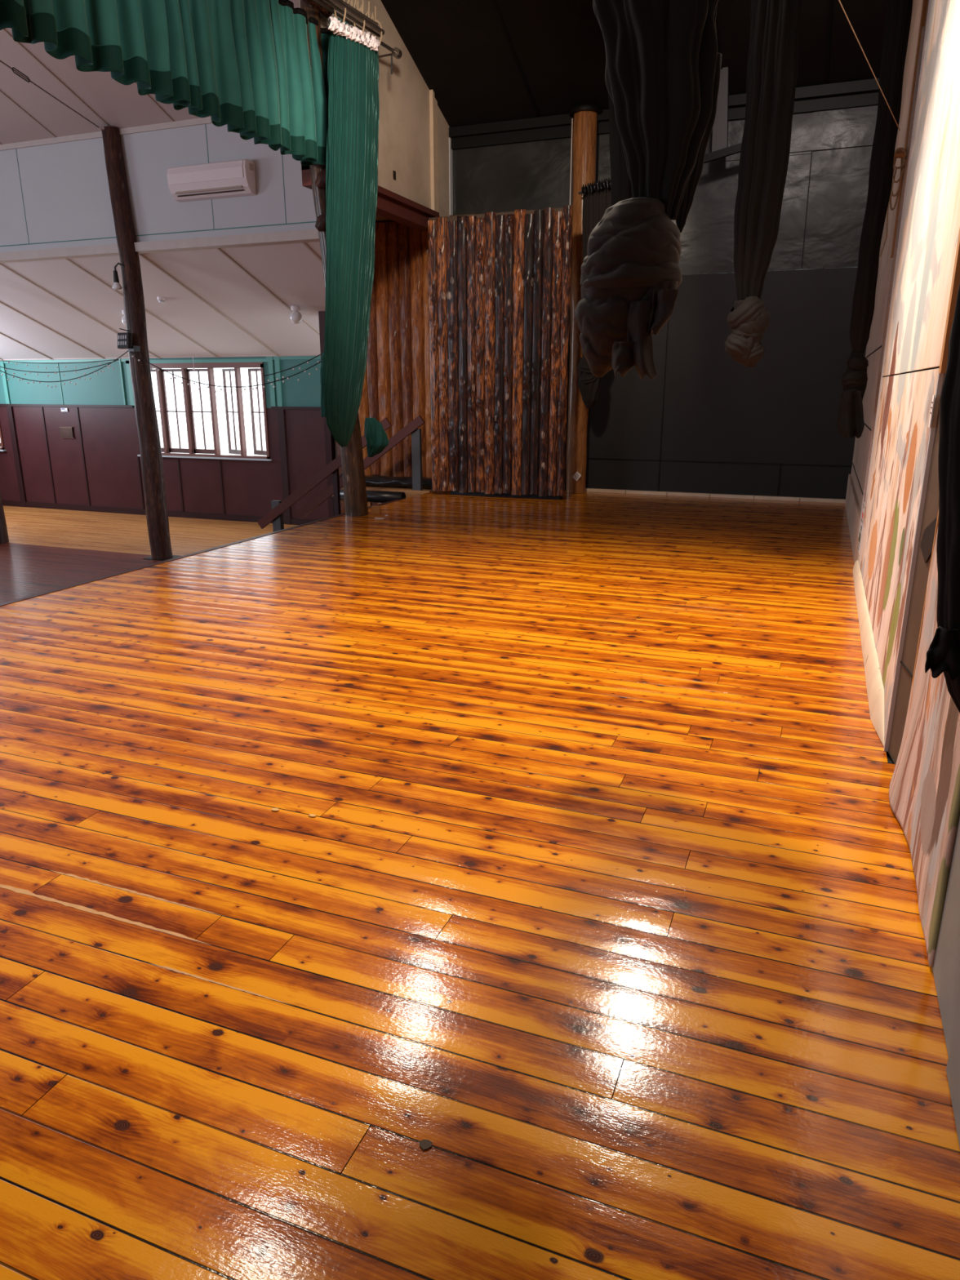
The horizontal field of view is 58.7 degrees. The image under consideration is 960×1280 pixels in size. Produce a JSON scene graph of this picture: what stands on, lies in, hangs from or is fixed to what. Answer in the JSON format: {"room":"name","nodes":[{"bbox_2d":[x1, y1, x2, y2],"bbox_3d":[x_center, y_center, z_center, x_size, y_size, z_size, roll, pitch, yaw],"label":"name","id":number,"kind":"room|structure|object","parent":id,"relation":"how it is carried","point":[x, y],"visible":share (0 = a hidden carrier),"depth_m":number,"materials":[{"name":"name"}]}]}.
{"room":"community hall","nodes":[
{"label":"community hall","id":0,"kind":"room"},
{"bbox_2d":[0,505,297,603],"bbox_3d":[-10.510,-0.160,9.882,15.500,0.020,19.100,6,18,20],"label":"floor","id":1,"kind":"structure","parent":0,"point":[126,533],"depth_m":15.13,"materials":[{"name":"brown wood"}]},
{"bbox_2d":[0,491,8,543],"bbox_3d":[-8.596,-4.678,14.258,0.483,6.160,0.400,6,18,20],"label":"log post","id":2,"kind":"object","parent":1,"relation":"on","point":[4,538],"visible":1,"depth_m":15.00,"materials":[{"name":"brown wood"}]},
{"bbox_2d":[101,125,180,560],"bbox_3d":[-5.141,-4.279,12.913,0.459,6.159,0.400,6,18,20],"label":"log post","id":3,"kind":"object","parent":1,"relation":"on","point":[151,458],"visible":0.98,"depth_m":12.80,"materials":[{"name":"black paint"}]},
{"bbox_2d":[0,60,104,131],"bbox_3d":[-6.002,-7.087,10.150,0.060,0.921,3.916,6,18,20],"label":"wire","id":4,"kind":"object","parent":3,"relation":"attached to","point":[102,128],"visible":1,"depth_m":10.94,"materials":[{"name":"metal"}]},
{"bbox_2d":[0,350,128,387],"bbox_3d":[-6.926,-4.336,13.735,3.902,0.538,0.033,9,19,29],"label":"fairy lights","id":5,"kind":"object","parent":3,"relation":"attached to","point":[119,357],"visible":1,"depth_m":13.55,"materials":[{"name":"black plastic"}]},
{"bbox_2d":[111,262,124,290],"bbox_3d":[-5.287,-5.313,12.466,0.212,0.379,0.140,6,18,20],"label":"spot lamp","id":6,"kind":"object","parent":3,"relation":"attached to","point":[116,286],"visible":1,"depth_m":12.46,"materials":[{"name":"black plastic"}]},
{"bbox_2d":[117,328,140,351],"bbox_3d":[-5.245,-4.453,12.666,0.278,0.327,0.224,6,18,20],"label":"floodlight","id":7,"kind":"object","parent":3,"relation":"attached to","point":[124,339],"visible":1,"depth_m":12.61,"materials":[{"name":"black plastic"}]},
{"bbox_2d":[131,351,321,392],"bbox_3d":[-3.626,-3.899,12.409,3.226,0.580,0.032,4,17,14],"label":"fairy lights","id":8,"kind":"object","parent":3,"relation":"hanging from","point":[151,368],"visible":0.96,"depth_m":12.48,"materials":[{"name":"black plastic"}]},
{"bbox_2d":[0,499,399,606],"bbox_3d":[-3.608,0.312,6.319,0.060,1.104,13.500,6,18,20],"label":"trim","id":9,"kind":"structure","parent":1,"relation":"on","point":[332,517],"depth_m":7.81,"materials":[{"name":"brown wood"}]},
{"bbox_2d":[257,417,391,531],"bbox_3d":[-2.317,-2.163,12.671,2.344,2.233,0.142,6,18,20],"label":"handrail","id":10,"kind":"object","parent":1,"relation":"on","point":[275,515],"visible":0.67,"depth_m":12.65,"materials":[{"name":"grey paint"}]},
{"bbox_2d":[297,415,424,519],"bbox_3d":[-1.921,-2.452,13.644,2.344,2.233,0.122,6,18,20],"label":"handrail","id":11,"kind":"object","parent":1,"relation":"on","point":[412,427],"visible":0.6,"depth_m":13.21,"materials":[{"name":"grey paint"}]},
{"bbox_3d":[-1.810,-1.713,13.182,1.790,1.080,1.140,6,18,20],"label":"steps","id":12,"kind":"structure","parent":1,"relation":"on","visible":0},
{"bbox_2d":[339,488,405,502],"bbox_3d":[-1.666,-2.212,13.147,1.080,0.178,0.184,6,18,20],"label":"roll","id":13,"kind":"object","parent":12,"relation":"on","point":[377,496],"visible":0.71,"depth_m":13.01,"materials":[{"name":"black plastic"}]},
{"bbox_2d":[0,0,299,144],"bbox_3d":[-9.803,-8.121,9.582,15.380,3.135,7.500,6,18,20],"label":"ceiling","id":14,"kind":"structure","parent":0,"point":[120,105],"depth_m":11.58,"materials":[{"name":"white paint"}]},
{"bbox_2d":[0,89,55,137],"bbox_3d":[-7.540,-7.827,8.832,0.030,2.987,7.256,6,18,20],"label":"ceiling trim","id":15,"kind":"structure","parent":14,"relation":"attached to","point":[1,91],"depth_m":12.03,"materials":[{"name":"wood"}]},
{"bbox_2d":[1,28,110,126],"bbox_3d":[-6.543,-7.716,8.460,0.030,2.987,7.256,6,18,20],"label":"ceiling trim","id":16,"kind":"structure","parent":14,"relation":"attached to","point":[5,31],"depth_m":11.18,"materials":[{"name":"wood"}]},
{"bbox_2d":[133,81,173,121],"bbox_3d":[-5.546,-7.606,8.087,0.030,2.987,7.256,6,18,20],"label":"ceiling trim","id":17,"kind":"structure","parent":14,"relation":"attached to","point":[135,82],"depth_m":11.48,"materials":[{"name":"wood"}]},
{"bbox_2d":[0,123,316,252],"bbox_3d":[-8.693,-6.923,13.741,14.800,1.550,0.100,6,18,20],"label":"wall","id":18,"kind":"structure","parent":0,"point":[65,188],"depth_m":12.25,"materials":[{"name":"white paint"}]},
{"bbox_2d":[0,116,212,151],"bbox_3d":[-8.716,-7.620,13.470,14.800,0.080,0.030,6,18,20],"label":"trim","id":19,"kind":"structure","parent":18,"relation":"attached to","point":[207,120],"depth_m":12.24,"materials":[{"name":"paint"}]},
{"bbox_2d":[0,124,315,246],"bbox_3d":[-8.712,-6.952,13.680,14.800,1.320,0.006,6,18,20],"label":"trim","id":20,"kind":"structure","parent":18,"relation":"attached to","point":[28,243],"depth_m":12.14,"materials":[{"name":"white wood"}]},
{"bbox_2d":[0,228,319,262],"bbox_3d":[-8.711,-6.167,13.916,14.800,0.120,0.200,6,18,20],"label":"beam","id":21,"kind":"structure","parent":18,"relation":"attached to","point":[306,235],"depth_m":12.21,"materials":[{"name":"paint"}]},
{"bbox_2d":[166,159,256,202],"bbox_3d":[-3.692,-6.298,11.706,1.305,0.409,0.232,6,18,20],"label":"air conditioner","id":22,"kind":"object","parent":18,"relation":"attached to","point":[236,178],"visible":1,"depth_m":11.62,"materials":[{"name":"white plastic"}]},
{"bbox_2d":[177,189,244,196],"bbox_3d":[-3.706,-6.136,11.722,1.100,0.018,0.018,6,18,20],"label":"vent","id":23,"kind":"object","parent":22,"relation":"attached to","point":[197,193],"depth_m":11.73,"materials":[{"name":"white plastic"}]},
{"bbox_2d":[0,354,320,408],"bbox_3d":[-8.357,-5.483,18.079,12.700,1.020,0.170,6,18,20],"label":"wall","id":24,"kind":"structure","parent":0,"point":[105,388],"depth_m":17.83,"materials":[{"name":"teal paint"}]},
{"bbox_2d":[0,241,325,359],"bbox_3d":[-7.979,-5.989,15.855,14.850,1.564,3.900,6,18,20],"label":"ceiling","id":25,"kind":"structure","parent":0,"point":[291,272],"depth_m":14.48,"materials":[{"name":"white paint"}]},
{"bbox_2d":[0,332,53,359],"bbox_3d":[-9.729,-6.152,16.423,0.035,1.376,3.536,6,18,20],"label":"ceiling trim","id":26,"kind":"structure","parent":25,"relation":"attached to","point":[0,332],"depth_m":17.49,"materials":[{"name":"wood"}]},
{"bbox_2d":[0,301,104,358],"bbox_3d":[-8.406,-6.005,15.928,0.035,1.376,3.536,6,18,20],"label":"ceiling trim","id":27,"kind":"structure","parent":25,"relation":"attached to","point":[11,308],"depth_m":16.35,"materials":[{"name":"beige wood"}]},
{"bbox_2d":[0,360,118,376],"bbox_3d":[-7.333,-4.595,14.384,3.604,0.298,0.034,8,19,26],"label":"fairy lights","id":28,"kind":"object","parent":25,"relation":"hanging from","point":[116,360],"visible":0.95,"depth_m":14.22,"materials":[{"name":"black plastic"}]},
{"bbox_2d":[0,359,119,368],"bbox_3d":[-7.460,-4.835,14.923,3.545,0.183,0.034,10,19,30],"label":"fairy lights","id":29,"kind":"object","parent":25,"relation":"hanging from","point":[113,359],"visible":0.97,"depth_m":14.82,"materials":[{"name":"black plastic"}]},
{"bbox_2d":[0,262,160,359],"bbox_3d":[-7.083,-5.859,15.434,0.035,1.376,3.536,6,18,20],"label":"ceiling trim","id":30,"kind":"structure","parent":25,"relation":"attached to","point":[1,264],"depth_m":14.86,"materials":[{"name":"beige wood"}]},
{"bbox_2d":[121,309,125,325],"bbox_3d":[-6.207,-5.662,15.030,0.200,0.275,0.200,6,18,20],"label":"globe light","id":31,"kind":"object","parent":25,"relation":"attached to","point":[123,321],"visible":0.3,"depth_m":14.96,"materials":[{"name":"white glass"}]},
{"bbox_2d":[65,258,219,358],"bbox_3d":[-5.760,-5.712,14.939,0.035,1.376,3.536,6,18,20],"label":"ceiling trim","id":32,"kind":"structure","parent":25,"relation":"attached to","point":[68,260],"depth_m":14.90,"materials":[{"name":"beige wood"}]},
{"bbox_2d":[157,296,165,302],"bbox_3d":[-5.318,-5.683,14.255,0.130,0.095,0.130,6,18,20],"label":"smoke detector","id":33,"kind":"object","parent":25,"relation":"attached to","point":[161,300],"visible":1,"depth_m":14.21,"materials":[{"name":"white plastic"}]},
{"bbox_2d":[138,253,279,356],"bbox_3d":[-4.437,-5.565,14.445,0.035,1.376,3.536,6,18,20],"label":"ceiling trim","id":34,"kind":"structure","parent":25,"relation":"attached to","point":[140,255],"depth_m":14.13,"materials":[{"name":"beige wood"}]},
{"bbox_2d":[216,248,319,334],"bbox_3d":[-3.114,-5.418,13.950,0.035,1.376,3.536,6,18,20],"label":"ceiling trim","id":35,"kind":"structure","parent":25,"relation":"attached to","point":[219,249],"depth_m":13.18,"materials":[{"name":"beige wood"}]},
{"bbox_2d":[262,351,324,381],"bbox_3d":[-2.611,-3.939,12.209,1.188,0.465,0.028,6,18,20],"label":"fairy lights","id":36,"kind":"object","parent":25,"relation":"hanging from","point":[307,362],"visible":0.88,"depth_m":12.24,"materials":[{"name":"black plastic"}]},
{"bbox_2d":[289,305,302,324],"bbox_3d":[-2.999,-5.301,13.921,0.200,0.275,0.200,6,18,20],"label":"globe light","id":37,"kind":"object","parent":25,"relation":"attached to","point":[295,317],"visible":1,"depth_m":13.86,"materials":[{"name":"white glass"}]},
{"bbox_2d":[302,242,321,262],"bbox_3d":[-1.791,-5.271,13.456,0.035,1.376,3.536,6,18,20],"label":"ceiling trim","id":38,"kind":"structure","parent":25,"relation":"attached to","point":[304,243],"depth_m":11.92,"materials":[{"name":"beige wood"}]},
{"bbox_2d":[0,404,328,524],"bbox_3d":[-8.383,-3.932,18.544,12.650,2.280,0.140,6,18,20],"label":"wall","id":39,"kind":"structure","parent":0,"point":[109,435],"depth_m":18.13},
{"bbox_2d":[0,422,6,451],"bbox_3d":[-12.163,-5.335,19.643,3.050,1.855,0.180,6,18,20],"label":"window","id":40,"kind":"structure","parent":39,"relation":"attached to","point":[2,445],"depth_m":19.31,"materials":[{"name":"paint"}]},
{"bbox_2d":[60,408,67,411],"bbox_3d":[-8.974,-4.967,18.421,0.180,0.075,0.006,6,18,20],"label":"sticker","id":41,"kind":"object","parent":39,"relation":"attached to","point":[62,409],"visible":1,"depth_m":18.41,"materials":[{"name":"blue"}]},
{"bbox_2d":[58,426,74,438],"bbox_3d":[-8.986,-4.513,18.552,0.380,0.250,0.020,6,18,20],"label":"wall plaque","id":42,"kind":"object","parent":39,"relation":"attached to","point":[66,432],"visible":1,"depth_m":18.54,"materials":[{"name":"gold metal"}]},
{"bbox_2d":[137,362,271,461],"bbox_3d":[-5.600,-4.641,17.306,3.290,1.855,0.406,6,18,20],"label":"window","id":43,"kind":"structure","parent":39,"relation":"attached to","point":[180,452],"depth_m":17.17,"materials":[{"name":"paint"}]},
{"bbox_2d":[298,0,449,217],"bbox_3d":[-2.465,-7.082,7.297,0.100,4.664,11.000,6,18,20],"label":"wall","id":44,"kind":"structure","parent":0,"point":[404,118],"depth_m":11.19,"materials":[{"name":"beige paint"}]},
{"bbox_2d":[0,0,329,165],"bbox_3d":[-2.895,-5.030,6.396,0.276,1.397,6.793,6,18,20],"label":"valance","id":45,"kind":"object","parent":44,"relation":"hanging from","point":[244,65],"visible":0.93,"depth_m":7.62,"materials":[{"name":"green fabric"}]},
{"bbox_2d":[312,0,402,74],"bbox_3d":[-2.352,-5.902,6.959,0.511,0.588,7.359,6,18,20],"label":"track","id":46,"kind":"object","parent":44,"relation":"attached to","point":[397,53],"visible":0.87,"depth_m":9.09,"materials":[{"name":"metal"}]},
{"bbox_2d":[320,15,388,457],"bbox_3d":[-1.424,-4.337,9.604,0.363,4.558,1.513,5,17,15],"label":"stage curtain","id":47,"kind":"object","parent":46,"relation":"hanging from","point":[353,61],"visible":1,"depth_m":9.39,"materials":[{"name":"green fabric"}]},
{"bbox_2d":[301,164,439,231],"bbox_3d":[-1.284,-5.591,10.870,0.280,0.230,3.150,6,18,20],"label":"trim","id":48,"kind":"structure","parent":44,"relation":"attached to","point":[392,206],"depth_m":11.26,"materials":[{"name":"brown wood"}]},
{"bbox_2d":[392,170,395,180],"bbox_3d":[-1.109,-6.029,11.074,0.012,0.100,0.060,6,18,20],"label":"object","id":49,"kind":"structure","parent":44,"relation":"attached to","point":[393,171],"depth_m":11.06,"materials":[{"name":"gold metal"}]},
{"bbox_2d":[429,89,438,212],"bbox_3d":[-0.689,-6.908,12.057,0.170,1.720,0.220,6,18,20],"label":"trim","id":50,"kind":"structure","parent":44,"relation":"attached to","point":[433,102],"depth_m":12.00,"materials":[{"name":"beige wood"}]},
{"bbox_2d":[448,137,453,216],"bbox_3d":[-0.468,-6.825,12.658,0.100,1.080,0.090,6,18,20],"label":"trim","id":51,"kind":"structure","parent":44,"relation":"attached to","point":[451,169],"depth_m":12.63,"materials":[{"name":"beige wood"}]},
{"bbox_2d":[375,214,389,221],"bbox_3d":[-2.193,-6.264,12.401,2.780,0.050,1.920,6,18,20],"label":"ceiling","id":52,"kind":"structure","parent":0,"point":[378,217],"depth_m":12.97,"materials":[{"name":"brown wood"}]},
{"bbox_2d":[335,213,475,514],"bbox_3d":[-1.267,-4.026,13.734,2.560,5.000,0.192,6,18,20],"label":"wall","id":53,"kind":"structure","parent":0,"point":[397,383],"depth_m":13.51,"materials":[{"name":"brown wood"}]},
{"bbox_2d":[0,489,959,1279],"bbox_3d":[-0.366,-0.101,5.997,6.120,0.120,15.500,6,18,20],"label":"floor","id":54,"kind":"structure","parent":0,"point":[646,1006],"depth_m":2.61,"materials":[{"name":"brown wood"}]},
{"bbox_2d":[0,884,208,944],"bbox_3d":[-1.199,0.834,2.633,0.916,0.001,0.024,6,18,20],"label":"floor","id":55,"kind":"structure","parent":54,"relation":"on","point":[11,888],"depth_m":2.63,"materials":[{"name":"brown wood"}]},
{"bbox_2d":[50,870,222,915],"bbox_3d":[-1.107,0.805,2.731,0.720,0.001,0.014,6,18,20],"label":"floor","id":56,"kind":"structure","parent":54,"relation":"on","point":[68,874],"depth_m":2.74,"materials":[{"name":"brown wood"}]},
{"bbox_2d":[151,963,289,1004],"bbox_3d":[-0.707,0.930,2.313,0.477,0.001,0.009,6,18,20],"label":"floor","id":57,"kind":"structure","parent":54,"relation":"on","point":[166,967],"depth_m":2.32,"materials":[{"name":"brown wood"}]},
{"bbox_2d":[271,808,279,811],"bbox_3d":[-0.780,0.647,3.254,0.030,0.004,0.020,6,18,20],"label":"flake","id":58,"kind":"object","parent":54,"relation":"on","point":[273,809],"visible":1,"depth_m":3.25,"materials":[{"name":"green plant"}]},
{"bbox_2d":[300,0,368,516],"bbox_3d":[-1.652,-4.231,9.864,0.394,5.609,0.566,6,18,20],"label":"wooden post","id":59,"kind":"object","parent":54,"relation":"on","point":[355,498],"visible":0.43,"depth_m":10.40,"materials":[{"name":"brown wood"}]},
{"bbox_2d":[301,0,333,18],"bbox_3d":[-2.960,-5.807,5.890,0.215,0.224,7.257,6,18,20],"label":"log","id":60,"kind":"object","parent":59,"relation":"attached to","point":[324,13],"visible":0.66,"depth_m":8.96,"materials":[{"name":"brown wood"}]},
{"bbox_2d":[371,505,380,513],"bbox_3d":[-1.328,-1.662,10.885,0.108,0.090,0.108,0,17,0],"label":"wood block","id":61,"kind":"object","parent":54,"relation":"on","point":[375,508],"visible":1,"depth_m":10.84,"materials":[{"name":"brown wood"}]},
{"bbox_2d":[331,485,448,498],"bbox_3d":[-1.302,-2.384,13.756,2.100,0.160,0.690,6,18,20],"label":"ledge","id":62,"kind":"object","parent":54,"relation":"attached to","point":[409,492],"visible":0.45,"depth_m":13.44,"materials":[{"name":"brown wood"}]},
{"bbox_2d":[339,473,431,488],"bbox_3d":[-1.328,-2.558,13.777,2.001,0.210,0.383,6,18,20],"label":"plastic bundle","id":63,"kind":"object","parent":62,"relation":"on","point":[374,480],"visible":0.42,"depth_m":13.66,"materials":[{"name":"black plastic"}]},
{"bbox_2d":[418,1139,431,1150],"bbox_3d":[-0.115,1.074,1.819,0.026,0.002,0.025,-12,20,-35],"label":"flake","id":64,"kind":"object","parent":54,"relation":"on","point":[424,1144],"visible":1,"depth_m":1.82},
{"bbox_2d":[427,204,572,499],"bbox_3d":[0.258,-3.927,12.000,2.078,3.797,0.294,6,18,20],"label":"wood panel","id":65,"kind":"object","parent":54,"relation":"on","point":[500,282],"visible":1,"depth_m":11.87,"materials":[{"name":"brown wood"}]},
{"bbox_2d":[565,104,602,493],"bbox_3d":[1.436,-4.738,12.341,0.460,5.161,0.460,6,18,20],"label":"log post","id":66,"kind":"object","parent":54,"relation":"on","point":[584,127],"visible":0.65,"depth_m":12.09,"materials":[{"name":"brown wood"}]},
{"bbox_2d":[572,471,581,481],"bbox_3d":[1.456,-2.460,12.823,0.140,0.150,0.006,6,18,20],"label":"paper tag","id":67,"kind":"object","parent":66,"relation":"attached to","point":[576,476],"visible":1,"depth_m":12.82,"materials":[{"name":"white paper"}]},
{"bbox_2d":[577,177,611,408],"bbox_3d":[1.649,-4.784,11.982,0.575,2.938,0.762,6,18,20],"label":"stage curtain","id":68,"kind":"object","parent":66,"relation":"hanging from","point":[597,197],"visible":0.47,"depth_m":11.51,"materials":[{"name":"fabric"}]},
{"bbox_2d":[852,559,884,746],"bbox_3d":[2.556,-0.156,5.688,0.044,0.154,4.200,6,18,20],"label":"baseboard","id":69,"kind":"structure","parent":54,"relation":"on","point":[874,685],"depth_m":4.69,"materials":[{"name":"white wood"}]},
{"bbox_2d":[333,105,877,498],"bbox_3d":[1.484,-4.325,12.721,8.490,6.350,0.145,6,18,20],"label":"wall","id":70,"kind":"structure","parent":0,"point":[784,408],"depth_m":11.92,"materials":[{"name":"black paint"}]},
{"bbox_2d":[318,311,334,517],"bbox_3d":[-2.551,-4.105,14.352,0.120,5.000,0.160,6,18,20],"label":"trim","id":71,"kind":"structure","parent":70,"relation":"attached to","point":[329,439],"depth_m":14.49,"materials":[{"name":"brown wood"}]},
{"bbox_2d":[448,78,879,150],"bbox_3d":[2.326,-7.019,11.447,5.910,0.260,0.140,6,18,20],"label":"beam","id":72,"kind":"structure","parent":70,"relation":"attached to","point":[860,93],"depth_m":11.74,"materials":[{"name":"black paint"}]},
{"bbox_2d":[565,146,857,496],"bbox_3d":[2.365,-4.640,12.199,5.950,5.050,0.006,6,18,20],"label":"trim","id":73,"kind":"structure","parent":70,"relation":"attached to","point":[660,460],"depth_m":12.18,"materials":[{"name":"black paint"}]},
{"bbox_2d":[585,488,845,502],"bbox_3d":[3.294,-2.131,12.544,3.860,0.045,0.070,6,18,20],"label":"baseboard","id":74,"kind":"structure","parent":70,"relation":"attached to","point":[592,490],"depth_m":12.44,"materials":[{"name":"wood"}]},
{"bbox_2d":[380,0,886,127],"bbox_3d":[0.979,-7.716,7.220,6.400,3.565,8.500,6,18,20],"label":"ceiling","id":75,"kind":"structure","parent":0,"point":[460,49],"depth_m":10.60,"materials":[{"name":"black paint"}]},
{"bbox_2d":[491,0,540,115],"bbox_3d":[-0.669,-7.857,7.792,0.045,3.377,8.206,6,18,20],"label":"trim","id":76,"kind":"structure","parent":75,"relation":"attached to","point":[494,2],"depth_m":10.89,"materials":[{"name":"black paint"}]},
{"bbox_2d":[608,92,632,205],"bbox_3d":[1.470,-5.415,8.766,0.491,2.578,0.152,6,18,20],"label":"stage curtain","id":77,"kind":"object","parent":75,"relation":"hanging from","point":[621,186],"visible":0.18,"depth_m":8.87,"materials":[{"name":"fabric"}]},
{"bbox_2d":[715,12,722,69],"bbox_3d":[1.660,-7.599,6.921,0.045,3.377,8.206,6,18,20],"label":"trim","id":78,"kind":"structure","parent":75,"relation":"attached to","point":[717,20],"depth_m":10.17,"materials":[{"name":"black paint"}]},
{"bbox_2d":[703,66,742,163],"bbox_3d":[3.158,-6.707,10.764,0.629,1.216,0.140,6,18,20],"label":"bracket","id":79,"kind":"object","parent":75,"relation":"attached to","point":[720,148],"visible":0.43,"depth_m":10.81,"materials":[{"name":"black paint"}]},
{"bbox_2d":[824,0,833,83],"bbox_3d":[2.824,-7.469,6.486,0.045,3.377,8.206,6,18,20],"label":"trim","id":80,"kind":"structure","parent":75,"relation":"attached to","point":[831,2],"depth_m":9.99,"materials":[{"name":"black paint"}]},
{"bbox_2d":[836,0,912,438],"bbox_3d":[3.130,-3.617,6.757,0.248,3.935,0.224,4,17,14],"label":"stage curtain","id":81,"kind":"object","parent":75,"relation":"hanging from","point":[850,422],"visible":1,"depth_m":6.79,"materials":[{"name":"fabric"}]},
{"bbox_2d":[838,0,900,130],"bbox_3d":[2.274,-3.868,5.294,0.007,0.569,3.362,12,20,35],"label":"rope","id":82,"kind":"object","parent":81,"relation":"attached to","point":[838,0],"visible":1,"depth_m":5.76,"materials":[{"name":"fabric"}]},
{"bbox_3d":[1.506,-6.573,6.169,3.550,2.374,0.048,6,18,20],"label":"pipe","id":83,"kind":"object","parent":75,"relation":"hanging from","visible":0},
{"bbox_2d":[724,0,801,367],"bbox_3d":[2.217,-3.825,6.701,0.376,3.203,0.299,-2,17,-7],"label":"stage curtain","id":84,"kind":"object","parent":83,"relation":"hanging from","point":[773,51],"visible":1,"depth_m":6.65,"materials":[{"name":"fabric"}]},
{"bbox_2d":[850,0,959,1147],"bbox_3d":[2.363,-3.696,3.875,0.161,8.020,15.600,6,18,20],"label":"wall","id":85,"kind":"structure","parent":0,"point":[931,224],"depth_m":4.06,"materials":[{"name":"paint"}]},
{"bbox_2d":[844,474,861,563],"bbox_3d":[4.258,-1.490,9.761,0.032,0.400,4.480,6,18,20],"label":"baseboard","id":86,"kind":"structure","parent":85,"relation":"attached to","point":[853,509],"depth_m":9.09,"materials":[{"name":"brown wood"}]},
{"bbox_2d":[857,26,924,537],"bbox_3d":[3.431,-2.824,7.137,0.042,3.950,0.060,6,18,20],"label":"trim","id":87,"kind":"structure","parent":85,"relation":"attached to","point":[922,29],"depth_m":7.05,"materials":[{"name":"white wood"}]},
{"bbox_2d":[856,0,928,559],"bbox_3d":[3.393,-4.457,6.404,0.120,8.000,0.410,6,18,20],"label":"board","id":88,"kind":"object","parent":85,"relation":"attached to","point":[858,554],"depth_m":6.92,"materials":[{"name":"brown wood"}]},
{"bbox_2d":[857,501,864,554],"bbox_3d":[3.332,-0.983,7.456,0.006,0.420,0.340,6,18,20],"label":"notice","id":89,"kind":"object","parent":88,"relation":"attached to","point":[864,501],"visible":0.7,"depth_m":7.49,"materials":[{"name":"white paper"}]},
{"bbox_2d":[879,147,906,257],"bbox_3d":[3.334,-3.548,6.938,0.158,0.798,0.054,6,18,20],"label":"cleat","id":90,"kind":"object","parent":85,"relation":"attached to","point":[900,153],"visible":0.91,"depth_m":6.87,"materials":[{"name":"brown metal"}]},
{"bbox_2d":[858,0,930,551],"bbox_3d":[3.250,-4.501,6.198,0.012,7.800,0.030,6,18,20],"label":"trim","id":91,"kind":"structure","parent":85,"relation":"attached to","point":[929,4],"depth_m":6.62,"materials":[{"name":"white wood"}]},
{"bbox_2d":[890,0,928,257],"bbox_3d":[3.511,-5.805,6.376,0.120,5.400,0.220,6,18,20],"label":"trim","id":92,"kind":"structure","parent":85,"relation":"attached to","point":[925,2],"depth_m":6.79,"materials":[{"name":"beige wood"}]},
{"bbox_2d":[910,509,938,692],"bbox_3d":[1.725,-1.747,2.809,0.024,4.150,0.027,6,18,20],"label":"trim","id":93,"kind":"structure","parent":85,"relation":"attached to","point":[937,520],"depth_m":3.29,"materials":[{"name":"wood"}]},
{"bbox_2d":[928,395,934,427],"bbox_3d":[1.788,-0.906,3.381,0.005,0.124,0.050,6,18,20],"label":"paper label","id":94,"kind":"object","parent":85,"relation":"attached to","point":[933,397],"visible":1,"depth_m":3.37,"materials":[{"name":"white paper"}]},
{"bbox_2d":[924,284,959,712],"bbox_3d":[0.897,-0.463,1.453,0.230,1.308,0.094,6,17,18],"label":"stage curtain","id":95,"kind":"object","parent":85,"relation":"hanging from","point":[943,654],"visible":1,"depth_m":1.53,"materials":[{"name":"fabric"}]},
{"bbox_2d":[938,228,959,373],"bbox_3d":[1.803,-4.106,2.409,0.028,6.400,0.070,6,18,20],"label":"trim","id":96,"kind":"structure","parent":85,"relation":"attached to","point":[956,274],"depth_m":3.23,"materials":[{"name":"beige wood"}]},
{"bbox_2d":[888,373,945,764],"bbox_3d":[1.784,-0.302,3.387,0.038,1.750,0.311,4,17,13],"label":"wall","id":97,"kind":"structure","parent":0,"point":[919,584],"depth_m":3.48,"materials":[{"name":"beige paint"}]},
{"bbox_2d":[883,373,943,751],"bbox_3d":[1.805,-0.278,3.570,0.016,1.600,0.035,6,18,20],"label":"trim","id":98,"kind":"structure","parent":97,"relation":"attached to","point":[940,380],"depth_m":3.54,"materials":[{"name":"beige wood"}]},
{"bbox_2d":[899,366,939,374],"bbox_3d":[1.621,-2.974,1.760,0.080,8.200,10.900,6,18,20],"label":"trim","id":99,"kind":"structure","parent":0,"point":[937,366],"depth_m":5.46,"materials":[{"name":"grey metal"}]},
{"bbox_3d":[-1.873,-5.889,0.133,6.400,3.032,7.200,6,18,20],"label":"ceiling","id":100,"kind":"structure","parent":0,"visible":0},
{"bbox_3d":[-0.056,-5.332,2.358,3.550,4.307,0.048,6,18,20],"label":"pipe","id":101,"kind":"object","parent":100,"relation":"hanging from","visible":0},
{"bbox_2d":[574,0,722,379],"bbox_3d":[0.576,-2.113,3.049,0.562,2.266,0.345,5,17,18],"label":"stage curtain","id":102,"kind":"object","parent":101,"relation":"hanging from","point":[664,62],"visible":1,"depth_m":3.10,"materials":[{"name":"fabric"}]},
{"label":"outside","id":103,"kind":"structure","parent":0,"visible":0},
{"bbox_2d":[0,423,266,456],"bbox_3d":[-5.064,-9.242,41.135,40.000,0.200,45.300,6,18,20],"label":"ground","id":104,"kind":"structure","parent":103,"point":[223,434],"depth_m":46.88,"materials":[{"name":"white"}]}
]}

